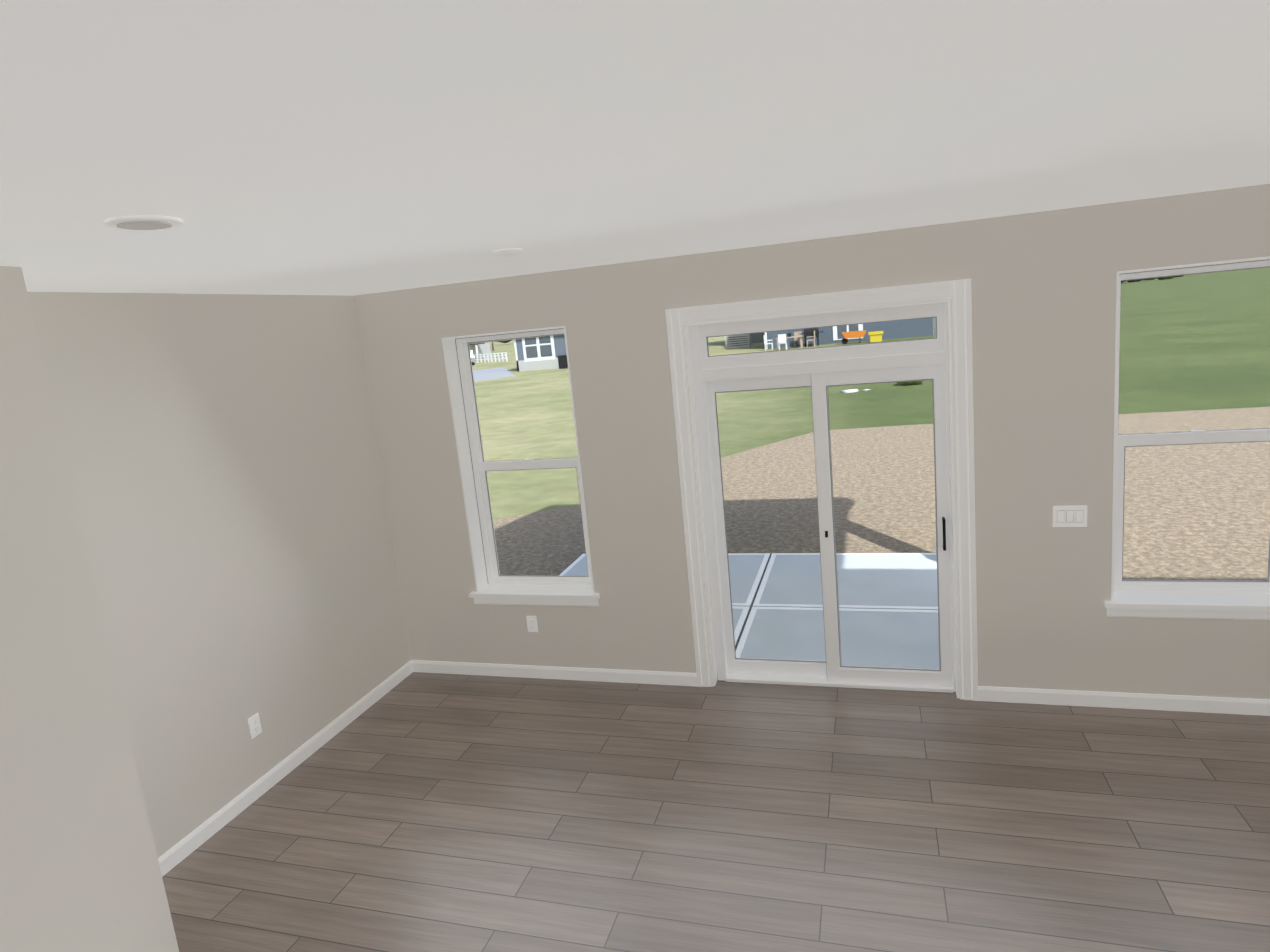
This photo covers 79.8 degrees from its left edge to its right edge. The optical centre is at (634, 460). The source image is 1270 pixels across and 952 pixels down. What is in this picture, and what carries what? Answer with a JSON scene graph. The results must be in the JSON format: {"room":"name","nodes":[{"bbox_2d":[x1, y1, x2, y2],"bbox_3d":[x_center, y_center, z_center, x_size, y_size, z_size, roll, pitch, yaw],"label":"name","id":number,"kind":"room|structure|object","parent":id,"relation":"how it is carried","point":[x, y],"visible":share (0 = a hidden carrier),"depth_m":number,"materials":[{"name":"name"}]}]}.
{"room":"empty living room","nodes":[
{"label":"empty living room","id":0,"kind":"room"},
{"bbox_2d":[0,266,178,951],"bbox_3d":[-3.082,1.257,0.340,0.962,2.740,5.348,-2,11,17],"label":"wall","id":1,"kind":"structure","parent":0,"point":[80,870],"depth_m":2.51,"materials":[{"name":"paint"}]},
{"bbox_2d":[27,292,410,857],"bbox_3d":[-2.281,0.488,4.199,0.250,2.740,2.652,-2,11,17],"label":"wall","id":2,"kind":"structure","parent":0,"point":[222,459],"depth_m":4.05,"materials":[{"name":"paint"}]},
{"bbox_2d":[248,713,261,738],"bbox_3d":[-2.103,1.470,4.206,0.008,0.116,0.072,-2,11,17],"label":"outlet","id":3,"kind":"object","parent":2,"relation":"attached to","point":[254,725],"visible":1,"depth_m":4.20,"materials":[{"name":"white plastic"}]},
{"bbox_2d":[158,660,413,876],"bbox_3d":[-2.029,1.783,4.392,0.014,0.088,2.652,-2,11,17],"label":"baseboard","id":4,"kind":"structure","parent":2,"relation":"attached to","point":[182,849],"depth_m":4.31,"materials":[{"name":"white wood"}]},
{"bbox_2d":[0,0,1269,295],"bbox_3d":[1.327,-0.587,0.028,9.700,0.150,8.500,-2,11,17],"label":"ceiling","id":5,"kind":"structure","parent":0,"point":[314,146],"depth_m":1.45,"materials":[{"name":"paint"}]},
{"bbox_2d":[104,215,182,229],"bbox_3d":[-1.233,-0.594,1.911,0.170,0.013,0.170,-2,11,17],"label":"recessed light","id":6,"kind":"object","parent":5,"relation":"in","point":[144,222],"visible":1,"depth_m":1.88,"materials":[{"name":"white plastic"}]},
{"bbox_2d":[492,248,521,256],"bbox_3d":[-0.560,-0.908,3.337,0.132,0.025,0.132,-2,11,17],"label":"smoke detector","id":7,"kind":"object","parent":5,"relation":"attached to","point":[507,252],"visible":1,"depth_m":3.29,"materials":[{"name":"white plastic"}]},
{"bbox_2d":[162,672,1269,951],"bbox_3d":[1.598,2.231,0.532,9.700,0.120,8.500,-2,11,17],"label":"floor","id":8,"kind":"structure","parent":0,"point":[432,812],"depth_m":3.57,"materials":[{"name":"laminate"}]},
{"bbox_2d":[354,184,1269,698],"bbox_3d":[2.640,0.022,4.152,9.700,2.740,0.250,-2,11,17],"label":"wall","id":9,"kind":"structure","parent":0,"point":[1044,330],"depth_m":4.34,"materials":[{"name":"paint"}]},
{"bbox_2d":[469,334,561,343],"bbox_3d":[0.735,-1.791,6.123,4.170,1.279,3.068,-2,11,17],"label":"porch roof","id":10,"kind":"structure","parent":9,"relation":"attached to","point":[504,340],"depth_m":5.51,"materials":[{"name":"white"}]},
{"bbox_2d":[442,326,599,606],"bbox_3d":[-0.743,0.065,5.164,0.956,1.860,0.293,-2,11,17],"label":"window","id":11,"kind":"structure","parent":9,"relation":"in","point":[494,586],"depth_m":5.25,"materials":[{"name":"white plastic"}]},
{"bbox_2d":[526,616,537,631],"bbox_3d":[-0.713,1.136,5.266,0.072,0.116,0.008,-2,11,17],"label":"outlet","id":12,"kind":"object","parent":9,"relation":"attached to","point":[532,623],"visible":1,"depth_m":5.26,"materials":[{"name":"white plastic"}]},
{"bbox_2d":[414,660,697,686],"bbox_3d":[-0.611,1.483,5.304,2.140,0.088,0.014,-2,11,17],"label":"baseboard","id":13,"kind":"structure","parent":9,"relation":"attached to","point":[485,669],"depth_m":5.27,"materials":[{"name":"white wood"}]},
{"bbox_2d":[665,279,977,700],"bbox_3d":[1.116,0.251,4.565,1.690,2.441,0.104,-2,11,17],"label":"door frame","id":14,"kind":"structure","parent":9,"relation":"attached to","point":[959,322],"depth_m":4.40,"materials":[{"name":"white wood"}]},
{"bbox_2d":[689,302,954,692],"bbox_3d":[1.152,0.285,4.673,1.462,2.326,0.178,-2,11,17],"label":"sliding door","id":15,"kind":"structure","parent":9,"relation":"in","point":[819,371],"depth_m":4.61,"materials":[{"name":"white plastic"}]},
{"bbox_2d":[1053,505,1086,526],"bbox_3d":[2.377,0.308,4.152,0.166,0.118,0.012,-2,11,17],"label":"switch plate","id":16,"kind":"object","parent":9,"relation":"attached to","point":[1069,516],"visible":1,"depth_m":4.15,"materials":[{"name":"white plastic"}]},
{"bbox_2d":[978,686,1269,715],"bbox_3d":[4.568,1.273,3.686,5.340,0.088,0.014,-2,11,17],"label":"baseboard","id":17,"kind":"structure","parent":9,"relation":"attached to","point":[1225,705],"depth_m":4.25,"materials":[{"name":"white wood"}]},
{"bbox_2d":[1104,256,1269,619],"bbox_3d":[2.992,-0.086,3.997,0.957,1.860,0.293,-2,11,17],"label":"window","id":18,"kind":"structure","parent":9,"relation":"in","point":[1217,599],"depth_m":4.09,"materials":[{"name":"white plastic"}]},
{"label":"outside","id":19,"kind":"structure","parent":0,"visible":0},
{"bbox_2d":[472,267,1269,518],"bbox_3d":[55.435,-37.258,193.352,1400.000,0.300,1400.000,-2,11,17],"label":"lawn","id":20,"kind":"structure","parent":19,"point":[1241,356],"depth_m":21.26,"materials":[{"name":"green plant"}]},
{"bbox_2d":[470,350,474,364],"bbox_3d":[-17.604,-10.506,78.150,1.870,1.520,4.600,-8,10,-14],"label":"car","id":21,"kind":"object","parent":20,"relation":"on","point":[472,359],"depth_m":76.47,"materials":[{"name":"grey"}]},
{"bbox_2d":[469,342,490,358],"bbox_3d":[-25.196,-17.682,100.664,16.568,9.314,14.400,-2,11,17],"label":"house","id":22,"kind":"structure","parent":20,"relation":"on","point":[480,348],"depth_m":95.03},
{"bbox_2d":[473,352,507,362],"bbox_3d":[-15.309,-10.806,80.213,0.192,0.950,6.538,-14,13,-41],"label":"fence","id":23,"kind":"object","parent":20,"relation":"on","point":[491,356],"depth_m":79.95,"materials":[{"name":"white wood"}]},
{"bbox_2d":[473,367,514,380],"bbox_3d":[-16.249,-3.528,42.810,15.877,0.035,44.271,-2,11,17],"label":"road","id":24,"kind":"structure","parent":20,"relation":"on","point":[491,373],"depth_m":53.72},
{"bbox_2d":[514,334,566,371],"bbox_3d":[-1.845,-11.084,56.873,11.960,7.345,11.930,-2,11,17],"label":"house","id":25,"kind":"structure","parent":20,"relation":"on","point":[547,354],"depth_m":53.20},
{"bbox_2d":[557,355,567,368],"bbox_3d":[-4.684,-6.737,51.918,0.940,0.900,0.790,-2,11,17],"label":"condenser","id":26,"kind":"object","parent":20,"relation":"on","point":[562,359],"depth_m":51.60,"materials":[{"name":"grey metal"}]},
{"bbox_2d":[725,334,751,348],"bbox_3d":[7.961,-9.218,58.452,1.840,1.080,1.040,-2,11,17],"label":"air conditioning unit","id":27,"kind":"object","parent":20,"relation":"on","point":[742,340],"depth_m":57.99,"materials":[{"name":"grey metal"}]},
{"bbox_2d":[725,332,764,345],"bbox_3d":[10.252,-14.070,67.494,4.238,7.181,9.830,-2,11,17],"label":"house","id":28,"kind":"structure","parent":20,"relation":"on","point":[755,337],"depth_m":63.53,"materials":[{"name":"grey"}]},
{"bbox_2d":[764,335,772,350],"bbox_3d":[8.770,-7.722,49.892,0.530,1.000,0.510,-2,11,17],"label":"patio chair","id":29,"kind":"object","parent":20,"relation":"on","point":[765,340],"depth_m":49.70,"materials":[{"name":"white plastic"}]},
{"bbox_2d":[778,334,786,349],"bbox_3d":[9.466,-7.571,48.678,0.510,1.000,0.530,-2,11,17],"label":"patio chair","id":30,"kind":"object","parent":20,"relation":"on","point":[782,339],"depth_m":48.41,"materials":[{"name":"white plastic"}]},
{"bbox_2d":[775,333,802,349],"bbox_3d":[10.070,-7.769,49.481,1.700,0.990,1.000,-2,11,17],"label":"patio table","id":31,"kind":"object","parent":20,"relation":"on","point":[790,336],"depth_m":49.29,"materials":[{"name":"beige wood"}]},
{"bbox_2d":[794,331,801,347],"bbox_3d":[10.779,-7.980,50.250,0.510,1.000,0.530,-2,11,17],"label":"patio chair","id":32,"kind":"object","parent":20,"relation":"on","point":[796,338],"depth_m":50.40,"materials":[{"name":"beige wood"}]},
{"bbox_2d":[799,328,823,346],"bbox_3d":[11.546,-8.081,49.713,1.600,1.242,0.600,-2,11,17],"label":"outdoor grill","id":33,"kind":"object","parent":20,"relation":"on","point":[810,331],"depth_m":49.43,"materials":[{"name":"grey metal"}]},
{"bbox_2d":[807,331,815,346],"bbox_3d":[11.373,-7.827,49.078,0.530,1.000,0.510,-2,11,17],"label":"patio chair","id":34,"kind":"object","parent":20,"relation":"on","point":[811,339],"depth_m":48.86,"materials":[{"name":"beige wood"}]},
{"bbox_2d":[497,275,1183,342],"bbox_3d":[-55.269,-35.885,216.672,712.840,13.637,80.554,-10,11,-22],"label":"tree","id":35,"kind":"object","parent":20,"relation":"on","point":[1161,278],"depth_m":293.36,"materials":[{"name":"green plant"}]},
{"bbox_2d":[765,318,932,348],"bbox_3d":[16.806,-13.363,53.392,15.400,9.508,10.870,-2,11,17],"label":"house","id":36,"kind":"structure","parent":20,"relation":"on","point":[907,327],"depth_m":49.64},
{"bbox_2d":[840,389,870,392],"bbox_3d":[6.341,-2.010,21.901,0.890,0.095,0.383,-2,11,17],"label":"stone","id":37,"kind":"object","parent":20,"relation":"on","point":[850,391],"depth_m":21.81,"materials":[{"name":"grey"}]},
{"bbox_2d":[842,330,883,343],"bbox_3d":[14.374,-7.806,48.058,2.550,0.750,0.700,-2,11,17],"label":"wheelbarrow","id":38,"kind":"object","parent":20,"relation":"on","point":[877,337],"depth_m":47.73,"materials":[{"name":"orange"}]},
{"bbox_2d":[493,407,1269,580],"bbox_3d":[4.823,0.380,9.749,18.000,0.062,11.340,-2,11,17],"label":"gravel","id":39,"kind":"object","parent":20,"relation":"on","point":[1155,519],"depth_m":9.38,"materials":[{"name":"beige gravel"}]},
{"bbox_2d":[560,553,954,668],"bbox_3d":[1.033,1.285,6.479,4.150,0.152,2.695,-2,11,17],"label":"patio slab","id":40,"kind":"object","parent":39,"relation":"on","point":[856,626],"depth_m":6.21,"materials":[{"name":"concrete"}]},
{"bbox_2d":[933,317,952,561],"bbox_3d":[2.832,-0.253,6.866,0.250,2.390,0.250,-2,11,17],"label":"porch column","id":41,"kind":"structure","parent":40,"relation":"on","point":[934,328],"depth_m":6.75,"materials":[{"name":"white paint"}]},
{"bbox_2d":[897,381,922,385],"bbox_3d":[8.169,-2.486,22.325,0.945,0.657,0.809,-2,11,17],"label":"flowers","id":42,"kind":"object","parent":20,"relation":"on","point":[909,383],"depth_m":22.17,"materials":[{"name":"green plant"}]}
]}

